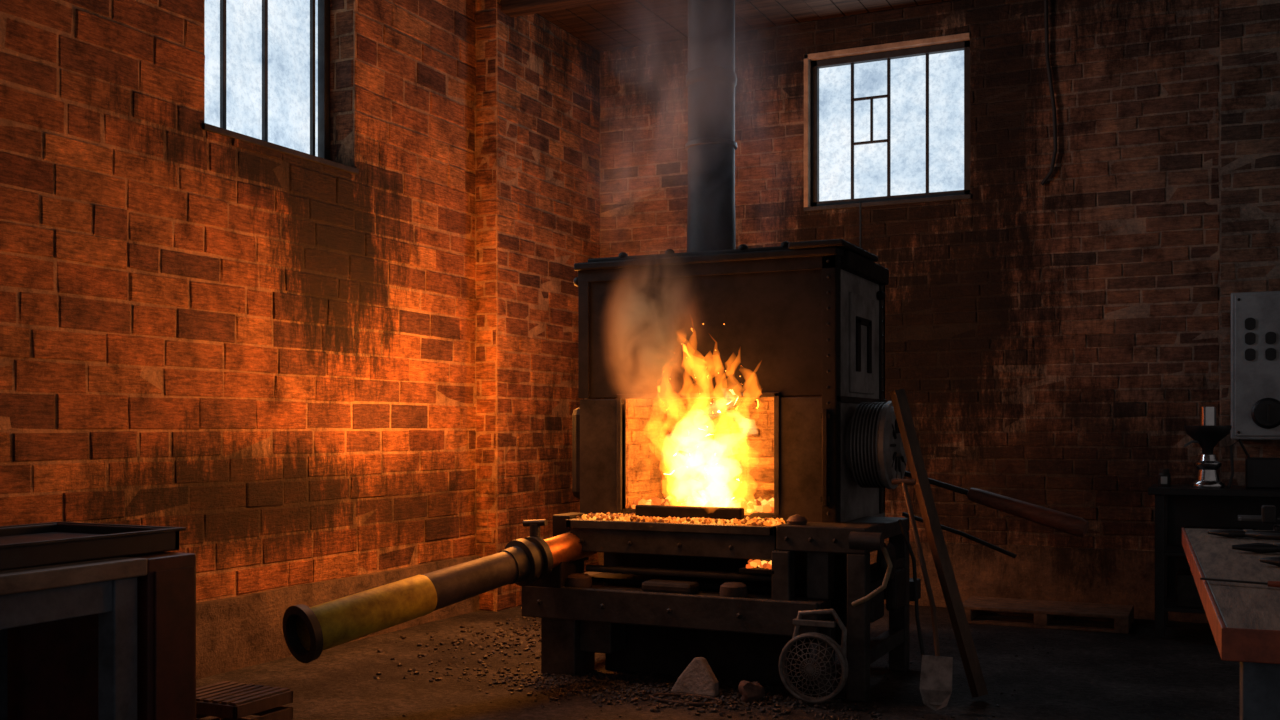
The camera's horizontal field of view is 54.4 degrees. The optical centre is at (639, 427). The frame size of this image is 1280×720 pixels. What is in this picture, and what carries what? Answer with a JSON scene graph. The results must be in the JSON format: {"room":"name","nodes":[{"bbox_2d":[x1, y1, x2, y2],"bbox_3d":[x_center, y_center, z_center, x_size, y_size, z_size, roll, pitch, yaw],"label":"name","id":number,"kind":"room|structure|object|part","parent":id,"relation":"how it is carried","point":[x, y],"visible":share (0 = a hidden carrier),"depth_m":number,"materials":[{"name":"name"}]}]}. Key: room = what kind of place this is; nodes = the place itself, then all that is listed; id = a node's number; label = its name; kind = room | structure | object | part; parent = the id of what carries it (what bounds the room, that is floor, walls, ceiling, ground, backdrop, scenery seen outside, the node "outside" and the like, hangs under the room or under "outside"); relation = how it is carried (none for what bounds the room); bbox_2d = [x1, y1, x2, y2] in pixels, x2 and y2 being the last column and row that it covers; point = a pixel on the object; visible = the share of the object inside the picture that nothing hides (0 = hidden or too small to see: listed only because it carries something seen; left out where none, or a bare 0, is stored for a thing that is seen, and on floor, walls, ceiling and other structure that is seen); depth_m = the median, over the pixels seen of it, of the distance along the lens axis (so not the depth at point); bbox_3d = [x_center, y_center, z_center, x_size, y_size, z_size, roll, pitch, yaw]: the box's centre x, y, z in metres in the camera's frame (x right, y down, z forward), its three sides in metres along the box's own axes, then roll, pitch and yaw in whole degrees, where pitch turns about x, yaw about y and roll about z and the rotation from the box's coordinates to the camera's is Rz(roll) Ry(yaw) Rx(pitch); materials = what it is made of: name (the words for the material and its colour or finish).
{"room":"blacksmith forge workshop","nodes":[
{"label":"blacksmith forge workshop","id":0,"kind":"room"},
{"bbox_2d":[0,0,475,601],"bbox_3d":[-2.603,-0.971,7.106,0.334,4.742,9.641,0,0,25],"label":"wall","id":1,"kind":"structure","parent":0,"point":[267,355],"depth_m":7.24,"materials":[{"name":"brick"}]},
{"bbox_2d":[220,0,267,141],"bbox_3d":[-2.439,-2.410,7.670,0.030,1.300,0.388,0,0,25],"label":"bars","id":2,"kind":"object","parent":1,"relation":"attached to","point":[222,2],"visible":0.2,"depth_m":7.82,"materials":[{"name":"paint"}]},
{"bbox_2d":[205,0,317,156],"bbox_3d":[-2.401,-2.410,7.752,0.050,1.360,1.320,0,0,25],"label":"window","id":3,"kind":"structure","parent":1,"relation":"in","point":[288,20],"depth_m":7.90,"materials":[{"name":"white glass"}]},
{"bbox_3d":[-2.398,-2.410,7.745,0.040,1.300,1.230,0,0,25],"label":"inner sash","id":4,"kind":"part","parent":3,"relation":"part of","materials":[{"name":"black metal"}]},
{"bbox_2d":[202,123,358,173],"bbox_3d":[-2.283,-1.704,7.697,0.270,0.037,1.380,0,0,25],"label":"sill","id":5,"kind":"structure","parent":1,"relation":"attached to","point":[207,127],"depth_m":7.56,"materials":[{"name":"metal"}]},
{"bbox_2d":[318,0,329,159],"bbox_3d":[-2.396,-2.410,7.750,0.080,1.380,1.340,0,0,25],"label":"frame","id":6,"kind":"object","parent":1,"relation":"attached to","point":[323,5],"visible":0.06,"depth_m":8.30,"materials":[{"name":"paint"}]},
{"bbox_2d":[196,556,478,678],"bbox_3d":[-2.892,1.197,6.136,0.118,0.446,7.638,0,0,25],"label":"baseboard","id":7,"kind":"structure","parent":1,"relation":"attached to","point":[235,632],"depth_m":7.41,"materials":[{"name":"concrete"}]},
{"bbox_2d":[196,604,1239,719],"bbox_3d":[1.007,1.450,3.781,9.800,0.100,12.700,0,0,25],"label":"floor","id":8,"kind":"structure","parent":0,"point":[1134,675],"depth_m":6.90,"materials":[{"name":"grey concrete"}]},
{"bbox_2d":[0,557,146,719],"bbox_3d":[-2.514,0.925,3.486,0.780,0.950,2.165,0,0,25],"label":"work table","id":9,"kind":"object","parent":8,"relation":"on","point":[107,588],"visible":0.89,"depth_m":4.20,"materials":[{"name":"grey metal"}]},
{"bbox_3d":[-2.502,0.565,3.489,0.700,0.110,2.080,0,0,25],"label":"rail","id":10,"kind":"part","parent":9,"relation":"part of","materials":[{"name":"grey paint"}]},
{"bbox_2d":[0,522,185,570],"bbox_3d":[-2.208,0.407,4.229,0.670,0.083,1.100,0,0,25],"label":"tray","id":11,"kind":"object","parent":9,"relation":"on","point":[49,543],"visible":1,"depth_m":4.36,"materials":[{"name":"black paint"}]},
{"bbox_2d":[8,552,195,719],"bbox_3d":[-1.978,0.927,4.566,0.730,0.945,0.225,0,0,25],"label":"base cabinet","id":12,"kind":"object","parent":8,"relation":"on","point":[53,666],"visible":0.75,"depth_m":4.45,"materials":[{"name":"red paint"}]},
{"bbox_3d":[-1.651,0.910,4.415,0.010,0.820,0.180,0,0,25],"label":"door panel","id":13,"kind":"part","parent":12,"relation":"part of","materials":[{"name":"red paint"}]},
{"bbox_2d":[196,681,292,719],"bbox_3d":[-1.811,1.282,5.495,0.400,0.236,0.360,0,0,25],"label":"crate","id":14,"kind":"object","parent":8,"relation":"on","point":[233,700],"visible":0.8,"depth_m":5.44,"materials":[{"name":"brown wood"}]},
{"bbox_2d":[475,0,599,610],"bbox_3d":[-0.813,-0.970,10.308,0.224,4.742,1.742,0,0,25],"label":"brick pier","id":15,"kind":"object","parent":8,"relation":"on","point":[537,88],"visible":0.77,"depth_m":9.90,"materials":[{"name":"brick"}]},
{"bbox_2d":[650,693,722,705],"bbox_3d":[0.235,1.388,6.367,0.396,0.016,0.196,0,0,25],"label":"hoop","id":16,"kind":"object","parent":8,"relation":"on","point":[655,694],"visible":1,"depth_m":6.35,"materials":[{"name":"metal"}]},
{"bbox_2d":[671,657,718,696],"bbox_3d":[0.297,1.301,6.540,0.254,0.188,0.120,0,0,25],"label":"broken firebrick","id":17,"kind":"object","parent":8,"relation":"on","point":[698,678],"visible":0.98,"depth_m":6.50,"materials":[{"name":"stone"}]},
{"bbox_2d":[373,617,1070,719],"bbox_3d":[0.202,1.392,7.378,4.084,0.043,4.340,0,0,25],"label":"debris","id":18,"kind":"object","parent":8,"relation":"on","point":[569,679],"visible":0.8,"depth_m":6.70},
{"bbox_2d":[522,0,924,701],"bbox_3d":[0.665,-1.150,7.266,2.306,5.100,1.546,0,0,25],"label":"furnace","id":19,"kind":"object","parent":8,"relation":"on","point":[744,510],"visible":0.98,"depth_m":6.98,"materials":[{"name":"metal"}]},
{"bbox_2d":[283,512,596,662],"bbox_3d":[-0.939,0.800,6.553,0.335,0.600,2.034,0,0,41],"label":"tube","id":20,"kind":"object","parent":19,"relation":"attached to","point":[533,560],"visible":0.94,"depth_m":6.29,"materials":[{"name":"gold metal"}]},
{"bbox_3d":[-0.582,0.527,6.902,0.143,0.046,0.036,0,0,25],"label":"bleed handle","id":21,"kind":"part","parent":20,"relation":"part of","materials":[{"name":"metal"}]},
{"bbox_3d":[-0.344,0.860,7.015,0.150,0.080,0.150,0,0,25],"label":"foot knob","id":22,"kind":"part","parent":19,"relation":"part of","materials":[{"name":"metal"}]},
{"bbox_2d":[566,517,776,559],"bbox_3d":[0.202,0.610,6.941,1.250,0.180,0.290,0,0,25],"label":"tray","id":23,"kind":"object","parent":19,"relation":"on","point":[752,538],"depth_m":6.80,"materials":[{"name":"metal"}]},
{"bbox_3d":[0.324,0.141,7.054,0.995,0.677,0.060,0,0,25],"label":"opening frame","id":24,"kind":"part","parent":19,"relation":"part of","materials":[{"name":"metal"}]},
{"bbox_3d":[0.357,0.175,7.051,1.552,0.689,0.058,0,0,25],"label":"plate","id":25,"kind":"part","parent":19,"relation":"part of","materials":[{"name":"metal"}]},
{"bbox_3d":[0.359,-0.552,7.054,1.552,0.755,0.050,0,0,25],"label":"plate","id":26,"kind":"part","parent":19,"relation":"part of","materials":[{"name":"metal"}]},
{"bbox_3d":[0.553,0.880,7.394,1.500,0.640,0.950,0,0,25],"label":"stand plate","id":27,"kind":"part","parent":19,"relation":"part of","materials":[{"name":"metal"}]},
{"bbox_3d":[0.503,0.990,7.252,1.970,0.820,1.350,0,0,25],"label":"stand frame","id":28,"kind":"part","parent":19,"relation":"part of","materials":[{"name":"metal"}]},
{"bbox_3d":[0.590,-0.940,7.509,1.642,0.140,1.170,0,0,25],"label":"lid","id":29,"kind":"part","parent":19,"relation":"part of","materials":[{"name":"metal"}]},
{"bbox_3d":[0.498,0.860,6.619,0.150,0.080,0.150,0,0,25],"label":"foot knob","id":30,"kind":"part","parent":19,"relation":"part of","materials":[{"name":"metal"}]},
{"bbox_2d":[739,566,773,574],"bbox_3d":[0.669,0.757,6.676,0.200,0.025,0.250,0,0,25],"label":"embers","id":31,"kind":"object","parent":19,"relation":"attached to","point":[748,570],"depth_m":6.58,"materials":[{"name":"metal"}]},
{"bbox_3d":[1.248,-1.130,7.039,0.009,0.300,0.009,0,0,-42],"label":"whip rod","id":32,"kind":"part","parent":19,"relation":"part of","materials":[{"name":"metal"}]},
{"bbox_3d":[1.280,-0.480,7.168,0.018,0.560,0.500,0,0,25],"label":"door","id":33,"kind":"part","parent":19,"relation":"part of","materials":[{"name":"grey metal"}]},
{"bbox_2d":[902,512,1016,557],"bbox_3d":[1.804,0.605,7.056,0.665,0.232,0.028,0,0,34],"label":"rod","id":34,"kind":"object","parent":19,"relation":"attached to","point":[904,514],"visible":0.81,"depth_m":7.00,"materials":[{"name":"black metal"}]},
{"bbox_2d":[904,471,1088,535],"bbox_3d":[1.861,0.373,6.973,1.273,0.407,0.104,0,0,36],"label":"lever poker","id":35,"kind":"object","parent":19,"relation":"attached to","point":[1061,521],"visible":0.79,"depth_m":6.76,"materials":[{"name":"metal"}]},
{"bbox_3d":[1.616,0.289,7.156,0.605,0.189,0.032,0,0,36],"label":"rod","id":36,"kind":"part","parent":35,"relation":"part of","materials":[{"name":"metal"}]},
{"bbox_2d":[738,680,764,702],"bbox_3d":[0.572,1.358,6.371,0.132,0.135,0.121,0,0,-16],"label":"rubble stone","id":37,"kind":"object","parent":8,"relation":"on","point":[750,691],"visible":0.93,"depth_m":6.32,"materials":[{"name":"stone"}]},
{"bbox_2d":[778,609,847,703],"bbox_3d":[0.870,1.146,6.271,0.352,0.479,0.092,0,0,25],"label":"guard","id":38,"kind":"object","parent":8,"relation":"on","point":[840,651],"visible":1,"depth_m":6.25,"materials":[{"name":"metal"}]},
{"bbox_2d":[891,479,952,710],"bbox_3d":[1.411,0.827,6.295,0.146,1.123,0.484,0,0,-17],"label":"shovel","id":39,"kind":"object","parent":8,"relation":"on","point":[937,670],"visible":1,"depth_m":6.14,"materials":[{"name":"metal"}]},
{"bbox_3d":[1.435,0.720,6.328,0.045,0.889,0.357,0,0,-19],"label":"handle","id":40,"kind":"part","parent":39,"relation":"part of","materials":[{"name":"brown wood"}]},
{"bbox_3d":[1.459,1.258,6.125,0.158,0.260,0.059,0,0,25],"label":"blade","id":41,"kind":"part","parent":39,"relation":"part of","materials":[{"name":"metal"}]},
{"bbox_2d":[890,388,987,696],"bbox_3d":[1.559,0.585,6.516,0.552,1.594,0.082,0,0,40],"label":"wooden plank","id":42,"kind":"object","parent":8,"relation":"on","point":[937,544],"visible":1,"depth_m":6.50,"materials":[{"name":"brown wood"}]},
{"bbox_2d":[962,596,1133,633],"bbox_3d":[2.919,1.339,8.955,1.150,0.122,0.570,0,0,25],"label":"wooden pallet","id":43,"kind":"object","parent":8,"relation":"on","point":[1043,613],"visible":0.83,"depth_m":8.85,"materials":[{"name":"brown wood"}]},
{"bbox_2d":[1148,484,1279,638],"bbox_3d":[4.188,0.900,8.269,1.470,1.000,0.670,0,0,25],"label":"side table","id":44,"kind":"object","parent":8,"relation":"on","point":[1177,507],"visible":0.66,"depth_m":8.51,"materials":[{"name":"black paint"}]},
{"bbox_2d":[1158,469,1170,486],"bbox_3d":[3.575,0.339,8.483,0.080,0.120,0.085,0,0,25],"label":"jar","id":45,"kind":"object","parent":44,"relation":"on","point":[1164,478],"visible":1,"depth_m":8.46,"materials":[{"name":"glass"}]},
{"bbox_2d":[1184,407,1231,487],"bbox_3d":[3.799,0.129,8.325,0.291,0.540,0.290,0,0,25],"label":"grinder","id":46,"kind":"object","parent":44,"relation":"on","point":[1207,435],"visible":1,"depth_m":8.27,"materials":[{"name":"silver metal"}]},
{"bbox_2d":[1228,439,1279,488],"bbox_3d":[4.159,0.236,8.289,0.439,0.327,0.359,0,0,25],"label":"supplies","id":47,"kind":"object","parent":44,"relation":"on","point":[1260,472],"visible":1,"depth_m":8.19,"materials":[{"name":"black paint"}]},
{"bbox_3d":[3.969,0.232,8.247,0.172,0.320,0.039,0,0,-20],"label":"cord","id":48,"kind":"part","parent":47,"relation":"part of","materials":[{"name":"black rubber"}]},
{"bbox_2d":[1182,528,1279,719],"bbox_3d":[2.473,0.949,4.501,0.850,0.902,3.362,0,0,22],"label":"workbench","id":49,"kind":"object","parent":8,"relation":"on","point":[1243,618],"visible":0.8,"depth_m":3.45,"materials":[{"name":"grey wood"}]},
{"bbox_2d":[1200,577,1279,587],"bbox_3d":[1.932,0.486,3.910,0.320,0.025,0.026,0,0,41],"label":"tool","id":50,"kind":"object","parent":49,"relation":"on","point":[1269,583],"visible":1,"depth_m":3.92,"materials":[{"name":"red paint"}]},
{"bbox_3d":[1.886,0.486,3.950,0.200,0.006,0.020,0,0,41],"label":"blade","id":51,"kind":"part","parent":50,"relation":"part of","materials":[{"name":"metal"}]},
{"bbox_3d":[2.007,0.486,3.845,0.120,0.025,0.026,0,0,41],"label":"handle","id":52,"kind":"part","parent":50,"relation":"part of","materials":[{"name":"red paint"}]},
{"bbox_2d":[1208,529,1279,539],"bbox_3d":[2.836,0.478,5.548,0.564,0.038,0.180,0,0,38],"label":"tongs","id":53,"kind":"object","parent":49,"relation":"on","point":[1230,533],"visible":1,"depth_m":5.60,"materials":[{"name":"black paint"}]},
{"bbox_3d":[2.866,0.479,5.472,0.422,0.035,0.098,0,0,38],"label":"handle","id":54,"kind":"part","parent":53,"relation":"part of","materials":[{"name":"black paint"}]},
{"bbox_3d":[2.921,0.479,5.543,0.424,0.035,0.072,0,0,32],"label":"handle","id":55,"kind":"part","parent":53,"relation":"part of","materials":[{"name":"black paint"}]},
{"bbox_2d":[1232,543,1279,552],"bbox_3d":[2.641,0.478,4.894,0.564,0.038,0.180,0,0,24],"label":"tongs","id":56,"kind":"object","parent":49,"relation":"on","point":[1252,547],"visible":1,"depth_m":4.93,"materials":[{"name":"black paint"}]},
{"bbox_2d":[1238,505,1279,530],"bbox_3d":[2.961,0.429,5.735,0.370,0.138,0.160,0,0,25],"label":"bench vise","id":57,"kind":"object","parent":49,"relation":"on","point":[1268,512],"visible":0.88,"depth_m":5.71,"materials":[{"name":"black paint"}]},
{"bbox_2d":[1260,556,1279,566],"bbox_3d":[2.415,0.478,4.356,0.153,0.038,0.459,0,0,-44],"label":"tongs","id":58,"kind":"object","parent":49,"relation":"on","point":[1275,561],"visible":1,"depth_m":4.47,"materials":[{"name":"black paint"}]},
{"bbox_2d":[537,0,954,51],"bbox_3d":[1.257,-3.401,5.300,8.858,0.119,9.660,0,0,25],"label":"ceiling","id":59,"kind":"structure","parent":0,"point":[618,24],"depth_m":10.10,"materials":[{"name":"brown wood"}]},
{"bbox_2d":[500,0,615,17],"bbox_3d":[2.552,-3.268,7.917,8.330,0.155,0.160,0,0,25],"label":"ceiling beam","id":60,"kind":"structure","parent":59,"relation":"attached to","point":[512,8],"depth_m":9.44,"materials":[{"name":"brown wood"}]},
{"bbox_2d":[1040,0,1056,184],"bbox_3d":[3.080,-2.576,9.376,0.125,1.489,0.037,0,0,25],"label":"hanging cable","id":61,"kind":"object","parent":59,"relation":"hanging from","point":[1049,174],"visible":1,"depth_m":9.37,"materials":[{"name":"black rubber"}]},
{"bbox_2d":[600,0,1219,551],"bbox_3d":[3.340,-0.971,9.473,8.430,4.742,0.334,0,0,25],"label":"wall","id":62,"kind":"structure","parent":0,"point":[1054,345],"depth_m":9.48,"materials":[{"name":"brick"}]},
{"bbox_2d":[804,33,969,206],"bbox_3d":[2.018,-2.435,10.082,1.340,1.270,0.318,0,0,25],"label":"reveal","id":63,"kind":"object","parent":62,"relation":"attached to","point":[808,58],"visible":0.52,"depth_m":10.17,"materials":[{"name":"paint"}]},
{"bbox_2d":[804,194,970,211],"bbox_3d":[2.022,-1.798,10.079,1.350,0.035,0.320,0,0,25],"label":"sill","id":64,"kind":"structure","parent":62,"relation":"attached to","point":[966,196],"depth_m":9.92,"materials":[{"name":"paint"}]},
{"bbox_2d":[851,54,928,198],"bbox_3d":[2.012,-2.420,10.033,0.634,1.120,0.028,0,0,25],"label":"bars","id":65,"kind":"object","parent":62,"relation":"attached to","point":[888,95],"visible":1,"depth_m":10.04,"materials":[{"name":"paint"}]},
{"bbox_2d":[811,40,969,206],"bbox_3d":[2.015,-2.420,10.027,1.300,1.220,0.080,0,0,25],"label":"frame","id":66,"kind":"object","parent":62,"relation":"attached to","point":[816,65],"visible":0.68,"depth_m":10.02,"materials":[{"name":"paint"}]},
{"bbox_2d":[819,50,963,200],"bbox_3d":[2.016,-2.430,10.053,1.280,1.200,0.012,0,0,25],"label":"pane","id":67,"kind":"object","parent":62,"relation":"attached to","point":[946,70],"visible":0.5,"depth_m":10.03,"materials":[{"name":"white glass"}]},
{"bbox_2d":[598,540,1208,622],"bbox_3d":[1.904,1.155,9.988,5.018,0.529,0.110,0,0,25],"label":"baseboard","id":68,"kind":"structure","parent":62,"relation":"attached to","point":[1120,577],"depth_m":9.38,"materials":[{"name":"concrete"}]},
{"bbox_2d":[1219,0,1279,485],"bbox_3d":[4.549,-0.970,8.649,0.944,4.740,0.174,0,0,25],"label":"wall","id":69,"kind":"structure","parent":0,"point":[1249,29],"depth_m":8.70,"materials":[{"name":"brick"}]},
{"bbox_2d":[1231,291,1279,439],"bbox_3d":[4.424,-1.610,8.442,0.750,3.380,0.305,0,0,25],"label":"control panel","id":70,"kind":"object","parent":69,"relation":"attached to","point":[1255,316],"visible":1,"depth_m":8.47,"materials":[{"name":"grey paint"}]},
{"bbox_2d":[1251,398,1279,428],"bbox_3d":[4.252,-0.100,8.418,0.210,0.210,0.055,0,0,25],"label":"switch","id":71,"kind":"object","parent":70,"relation":"attached to","point":[1265,412],"depth_m":8.41,"materials":[{"name":"black paint"}]}
]}

